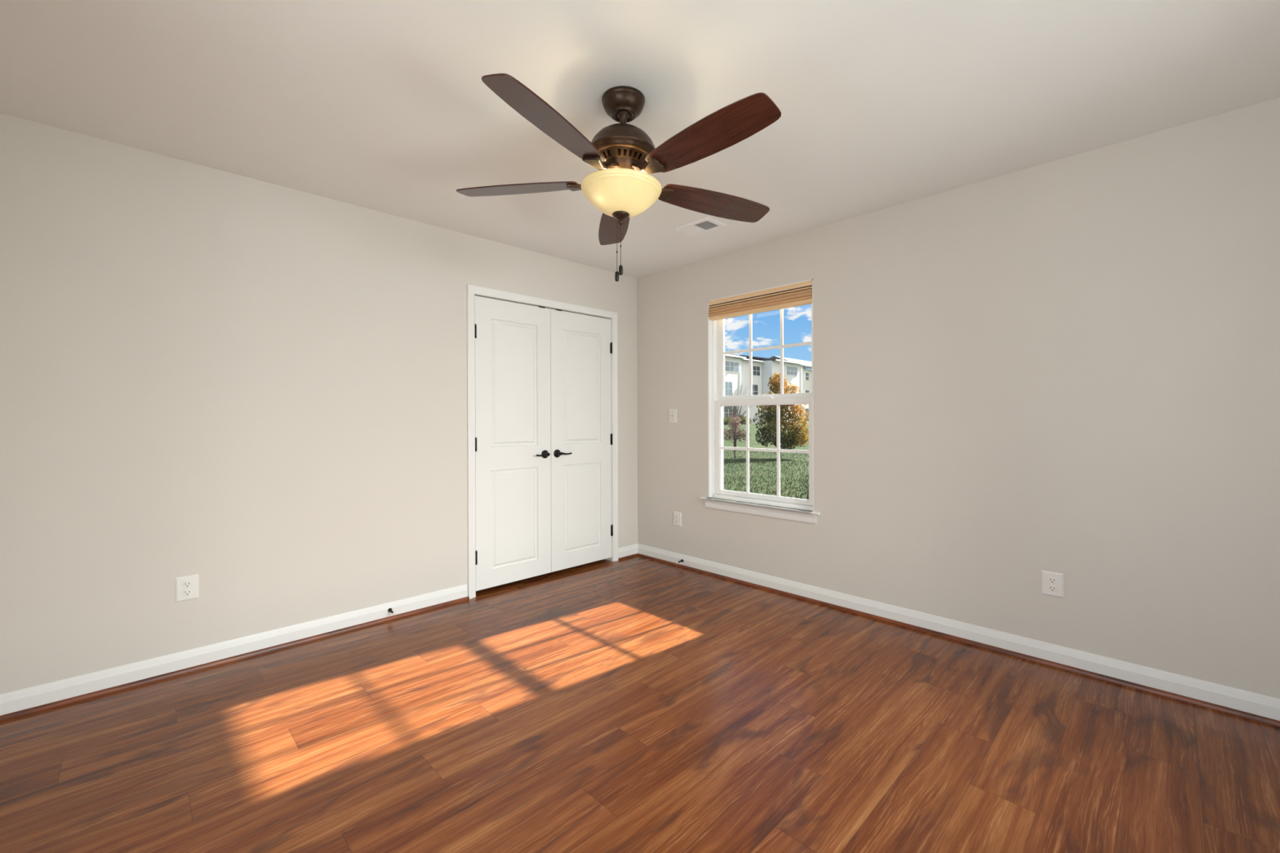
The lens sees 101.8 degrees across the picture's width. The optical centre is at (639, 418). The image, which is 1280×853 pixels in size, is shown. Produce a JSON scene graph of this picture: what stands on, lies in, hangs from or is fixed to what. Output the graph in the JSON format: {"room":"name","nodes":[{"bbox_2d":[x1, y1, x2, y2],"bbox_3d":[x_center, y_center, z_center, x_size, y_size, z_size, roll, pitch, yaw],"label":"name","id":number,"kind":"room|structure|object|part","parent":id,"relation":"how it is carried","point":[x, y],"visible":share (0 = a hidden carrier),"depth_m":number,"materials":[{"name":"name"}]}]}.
{"room":"empty bedroom","nodes":[
{"label":"empty bedroom","id":0,"kind":"room"},
{"bbox_2d":[0,112,637,694],"bbox_3d":[-1.452,-0.017,3.291,3.860,2.440,0.140,0,0,-44],"label":"wall","id":1,"kind":"structure","parent":0,"point":[253,388],"depth_m":2.58,"materials":[{"name":"paint"}]},
{"bbox_2d":[174,573,199,602],"bbox_3d":[-2.163,0.809,2.486,0.086,0.117,0.010,0,0,-44],"label":"wall outlet","id":2,"kind":"object","parent":1,"relation":"attached to","point":[187,588],"visible":1,"depth_m":2.48,"materials":[{"name":"plastic"}]},
{"bbox_2d":[182,589,191,595],"bbox_3d":[-2.161,0.829,2.484,0.034,0.028,0.003,0,0,-44],"label":"receptacle","id":3,"kind":"object","parent":2,"relation":"attached to","point":[185,592],"depth_m":2.48,"materials":[{"name":"white plastic"}]},
{"bbox_2d":[182,581,191,587],"bbox_3d":[-2.161,0.790,2.484,0.034,0.028,0.003,0,0,-44],"label":"receptacle","id":4,"kind":"object","parent":2,"relation":"attached to","point":[185,584],"depth_m":2.48,"materials":[{"name":"white plastic"}]},
{"bbox_2d":[0,584,469,721],"bbox_3d":[-1.957,1.155,2.677,2.274,0.100,0.024,0,0,-44],"label":"baseboard","id":5,"kind":"structure","parent":1,"relation":"attached to","point":[22,702],"depth_m":2.52,"materials":[{"name":"paint"}]},
{"bbox_2d":[387,608,395,615],"bbox_3d":[-1.475,1.148,3.098,0.025,0.025,0.076,0,0,-44],"label":"door stop","id":6,"kind":"object","parent":5,"relation":"attached to","point":[390,610],"visible":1,"depth_m":3.10,"materials":[{"name":"black metal"}]},
{"bbox_2d":[474,295,551,591],"bbox_3d":[-0.891,0.162,3.729,0.618,2.007,0.090,0,0,-44],"label":"door","id":7,"kind":"structure","parent":1,"relation":"in","point":[513,386],"depth_m":3.72,"materials":[{"name":"paint"}]},
{"bbox_3d":[-0.716,0.264,3.851,0.117,0.023,0.021,0,0,-44],"label":"lever","id":8,"kind":"part","parent":7,"relation":"part of","materials":[{"name":"black metal"}]},
{"bbox_3d":[-0.697,0.265,3.896,0.062,0.062,0.053,0,0,-44],"label":"handle","id":9,"kind":"part","parent":7,"relation":"part of","materials":[{"name":"black metal"}]},
{"bbox_2d":[466,284,618,599],"bbox_3d":[-0.720,0.150,3.994,1.343,2.102,0.158,0,0,-44],"label":"door frame","id":10,"kind":"structure","parent":1,"relation":"attached to","point":[472,291],"depth_m":3.62,"materials":[{"name":"paint"}]},
{"bbox_2d":[550,308,613,572],"bbox_3d":[-0.449,0.161,4.162,0.613,2.007,0.090,0,0,-44],"label":"door","id":11,"kind":"structure","parent":1,"relation":"in","point":[581,345],"depth_m":4.15,"materials":[{"name":"paint"}]},
{"bbox_3d":[-0.618,0.265,3.974,0.062,0.062,0.053,0,0,-44],"label":"handle","id":12,"kind":"part","parent":11,"relation":"part of","materials":[{"name":"black metal"}]},
{"bbox_3d":[-0.573,0.264,3.992,0.117,0.023,0.021,0,0,-44],"label":"lever","id":13,"kind":"part","parent":11,"relation":"part of","materials":[{"name":"black metal"}]},
{"bbox_2d":[617,543,637,560],"bbox_3d":[-0.099,1.149,4.496,0.246,0.100,0.024,0,0,-44],"label":"baseboard","id":14,"kind":"structure","parent":1,"relation":"attached to","point":[630,551],"depth_m":4.49,"materials":[{"name":"paint"}]},
{"bbox_3d":[-0.099,1.189,4.496,0.246,0.019,0.024,0,0,-44],"label":"shoe moulding","id":15,"kind":"part","parent":14,"relation":"part of","materials":[{"name":"brown wood"}]},
{"bbox_2d":[0,555,1279,852],"bbox_3d":[-0.279,1.260,2.097,4.140,0.120,4.800,0,0,-44],"label":"floor","id":16,"kind":"structure","parent":0,"point":[635,704],"depth_m":1.90,"materials":[{"name":"laminate"}]},
{"bbox_2d":[0,0,1279,278],"bbox_3d":[-0.288,-1.300,2.097,4.140,0.120,4.800,0,0,-44],"label":"ceiling","id":17,"kind":"structure","parent":0,"point":[385,106],"depth_m":1.95,"materials":[{"name":"paint"}]},
{"bbox_2d":[456,73,781,281],"bbox_3d":[-0.034,-0.886,1.973,1.348,0.711,1.291,0,0,-44],"label":"ceiling fan","id":18,"kind":"object","parent":17,"relation":"hanging from","point":[623,188],"visible":1,"depth_m":1.90,"materials":[{"name":"brown wood"}]},
{"bbox_3d":[-0.488,-0.926,2.095,0.508,0.006,0.144,1,11,11],"label":"fan blade","id":19,"kind":"part","parent":18,"relation":"part of","materials":[{"name":"brown wood"}]},
{"bbox_3d":[-0.279,-0.931,1.641,0.144,0.006,0.508,15,6,29],"label":"fan blade","id":20,"kind":"part","parent":18,"relation":"part of","materials":[{"name":"brown wood"}]},
{"bbox_3d":[-0.121,-0.910,2.435,0.144,0.006,0.508,-11,0,-7],"label":"fan blade","id":21,"kind":"part","parent":18,"relation":"part of","materials":[{"name":"brown wood"}]},
{"bbox_3d":[-0.089,-0.671,2.005,0.005,0.204,0.005,0,0,-44],"label":"pull chain","id":22,"kind":"part","parent":18,"relation":"part of","materials":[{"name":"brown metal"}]},
{"bbox_3d":[-0.074,-0.673,2.009,0.005,0.160,0.005,0,0,-44],"label":"pull chain","id":23,"kind":"part","parent":18,"relation":"part of","materials":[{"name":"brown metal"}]},
{"bbox_3d":[-0.073,-0.841,2.010,0.312,0.102,0.312,3,-2,-44],"label":"lamp shade","id":24,"kind":"part","parent":18,"relation":"part of","materials":[{"name":"beige glass"}]},
{"bbox_3d":[0.218,-0.918,1.699,0.144,0.006,0.508,19,-13,-41],"label":"fan blade","id":25,"kind":"part","parent":18,"relation":"part of","materials":[{"name":"brown wood"}]},
{"bbox_3d":[0.316,-0.905,2.190,0.508,0.006,0.144,2,-14,-25],"label":"fan blade","id":26,"kind":"part","parent":18,"relation":"part of","materials":[{"name":"brown wood"}]},
{"bbox_2d":[673,216,727,236],"bbox_3d":[0.387,-1.235,3.367,0.194,0.016,0.292,0,0,-44],"label":"ceiling vent","id":27,"kind":"object","parent":17,"relation":"in","point":[708,224],"visible":1,"depth_m":3.35,"materials":[{"name":"metal"}]},
{"bbox_2d":[636,97,1279,698],"bbox_3d":[1.097,-0.025,3.546,0.140,2.440,4.660,0,0,-44],"label":"wall","id":28,"kind":"structure","parent":0,"point":[1069,366],"depth_m":2.54,"materials":[{"name":"paint"}]},
{"bbox_2d":[669,408,676,422],"bbox_3d":[0.267,-0.026,4.282,0.016,0.117,0.086,0,0,-44],"label":"light switch","id":29,"kind":"object","parent":28,"relation":"attached to","point":[673,412],"visible":1,"depth_m":4.28,"materials":[{"name":"plastic"}]},
{"bbox_2d":[673,511,681,526],"bbox_3d":[0.303,0.817,4.253,0.010,0.117,0.086,0,0,-44],"label":"wall outlet","id":30,"kind":"object","parent":28,"relation":"attached to","point":[677,515],"visible":1,"depth_m":4.25,"materials":[{"name":"plastic"}]},
{"bbox_2d":[700,279,820,524],"bbox_3d":[0.869,-0.114,3.759,0.188,1.604,0.967,0,0,-44],"label":"window","id":31,"kind":"structure","parent":28,"relation":"in","point":[802,510],"depth_m":3.85,"materials":[{"name":"paint"}]},
{"bbox_2d":[708,280,812,320],"bbox_3d":[0.842,-0.837,3.730,0.051,0.146,0.853,0,0,-44],"label":"window blind","id":32,"kind":"object","parent":31,"relation":"attached to","point":[799,294],"visible":0.92,"depth_m":3.68,"materials":[{"name":"beige wood"}]},
{"bbox_3d":[0.845,-0.778,3.733,0.042,0.026,0.850,0,0,-44],"label":"rail","id":33,"kind":"part","parent":32,"relation":"part of","materials":[{"name":"beige wood"}]},
{"bbox_3d":[0.845,-0.866,3.734,0.040,0.008,0.850,0,0,-44],"label":"rail","id":34,"kind":"part","parent":32,"relation":"part of","materials":[{"name":"beige wood"}]},
{"bbox_3d":[0.903,-0.147,3.787,0.100,1.538,0.869,0,0,-44],"label":"frame","id":35,"kind":"part","parent":31,"relation":"part of","materials":[{"name":"plastic"}]},
{"bbox_3d":[0.888,0.218,3.771,0.034,0.727,0.838,0,0,-44],"label":"sash","id":36,"kind":"part","parent":31,"relation":"part of","materials":[{"name":"plastic"}]},
{"bbox_3d":[0.915,-0.510,3.800,0.034,0.774,0.838,0,0,-44],"label":"sash","id":37,"kind":"part","parent":31,"relation":"part of","materials":[{"name":"plastic"}]},
{"bbox_2d":[637,543,1279,727],"bbox_3d":[1.322,1.144,3.203,0.024,0.100,3.860,0,0,-44],"label":"baseboard","id":38,"kind":"structure","parent":28,"relation":"attached to","point":[1241,703],"depth_m":2.61,"materials":[{"name":"paint"}]},
{"bbox_2d":[1041,570,1063,598],"bbox_3d":[1.999,0.801,2.521,0.010,0.117,0.086,0,0,-44],"label":"wall outlet","id":39,"kind":"object","parent":28,"relation":"attached to","point":[1052,583],"visible":1,"depth_m":2.52,"materials":[{"name":"plastic"}]},
{"bbox_2d":[1048,585,1057,591],"bbox_3d":[1.996,0.820,2.519,0.003,0.028,0.034,0,0,-44],"label":"receptacle","id":40,"kind":"object","parent":39,"relation":"attached to","point":[1051,588],"depth_m":2.52,"materials":[{"name":"white plastic"}]},
{"bbox_2d":[1048,577,1057,583],"bbox_3d":[1.996,0.781,2.519,0.003,0.028,0.034,0,0,-44],"label":"receptacle","id":41,"kind":"object","parent":39,"relation":"attached to","point":[1051,580],"depth_m":2.52,"materials":[{"name":"white plastic"}]},
{"label":"outside","id":42,"kind":"structure","parent":0,"visible":0},
{"bbox_2d":[723,422,808,499],"bbox_3d":[23.411,1.064,59.710,110.000,0.810,74.000,0,0,-44],"label":"lawn","id":43,"kind":"structure","parent":42,"point":[753,443],"depth_m":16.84,"materials":[{"name":"green plant"}]},
{"bbox_2d":[723,417,733,425],"bbox_3d":[10.077,0.246,61.464,2.864,1.078,1.566,0,0,-44],"label":"shrub","id":44,"kind":"object","parent":43,"relation":"on","point":[726,420],"visible":0.41,"depth_m":61.09,"materials":[{"name":"green plant"}]},
{"bbox_2d":[723,374,751,457],"bbox_3d":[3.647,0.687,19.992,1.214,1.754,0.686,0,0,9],"label":"tree","id":45,"kind":"object","parent":43,"relation":"on","point":[739,433],"visible":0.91,"depth_m":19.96,"materials":[{"name":"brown plant"}]},
{"bbox_2d":[723,354,765,423],"bbox_3d":[7.542,-4.502,73.616,21.400,10.950,10.950,0,0,-44],"label":"townhouse","id":46,"kind":"structure","parent":43,"relation":"on","point":[735,366],"depth_m":74.33,"materials":[{"name":"white"}]},
{"bbox_3d":[12.100,-4.168,71.248,1.800,1.850,0.020,0,0,-44],"label":"pane","id":47,"kind":"part","parent":46,"relation":"part of","materials":[{"name":"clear glass"}]},
{"bbox_3d":[12.469,-0.844,71.597,2.800,2.200,0.020,0,0,-44],"label":"pane","id":48,"kind":"part","parent":46,"relation":"part of","materials":[{"name":"grey glass"}]},
{"bbox_3d":[12.733,-7.245,71.877,3.100,1.300,0.020,0,0,-44],"label":"pane","id":49,"kind":"part","parent":46,"relation":"part of","materials":[{"name":"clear glass"}]},
{"bbox_3d":[16.754,-4.059,76.572,2.100,2.000,0.020,0,0,-44],"label":"pane","id":50,"kind":"part","parent":46,"relation":"part of","materials":[{"name":"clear glass"}]},
{"bbox_3d":[17.262,-7.135,77.079,1.750,1.350,0.020,0,0,-44],"label":"pane","id":51,"kind":"part","parent":46,"relation":"part of","materials":[{"name":"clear glass"}]},
{"bbox_2d":[738,415,751,424],"bbox_3d":[12.947,0.145,66.394,3.437,1.293,1.879,0,0,-44],"label":"shrub","id":52,"kind":"object","parent":43,"relation":"on","point":[743,421],"visible":0.4,"depth_m":66.08,"materials":[{"name":"green plant"}]},
{"bbox_2d":[738,355,808,423],"bbox_3d":[19.202,-4.517,84.112,9.850,10.900,12.260,0,0,-44],"label":"townhouse","id":53,"kind":"structure","parent":43,"relation":"on","point":[793,372],"depth_m":79.63,"materials":[{"name":"grey"}]},
{"bbox_3d":[23.648,-7.482,80.882,3.100,1.300,0.020,0,0,-44],"label":"pane","id":54,"kind":"part","parent":53,"relation":"part of","materials":[{"name":"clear glass"}]},
{"bbox_2d":[752,372,808,458],"bbox_3d":[5.502,-0.112,20.159,2.237,3.388,1.588,0,0,-6],"label":"maple tree","id":55,"kind":"object","parent":43,"relation":"on","point":[792,437],"visible":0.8,"depth_m":19.96,"materials":[{"name":"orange plant"}]},
{"bbox_2d":[769,355,811,422],"bbox_3d":[28.940,-5.050,95.856,15.900,11.900,11.300,0,0,-44],"label":"townhouse","id":56,"kind":"structure","parent":43,"relation":"on","point":[806,374],"depth_m":88.55,"materials":[{"name":"beige"}]},
{"bbox_3d":[28.381,-0.848,88.292,1.300,1.900,0.020,0,0,-44],"label":"pane","id":57,"kind":"part","parent":56,"relation":"part of","materials":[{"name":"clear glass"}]},
{"bbox_3d":[28.360,-7.223,88.292,1.100,1.250,0.020,0,0,-44],"label":"pane","id":58,"kind":"part","parent":56,"relation":"part of","materials":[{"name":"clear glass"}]}
]}

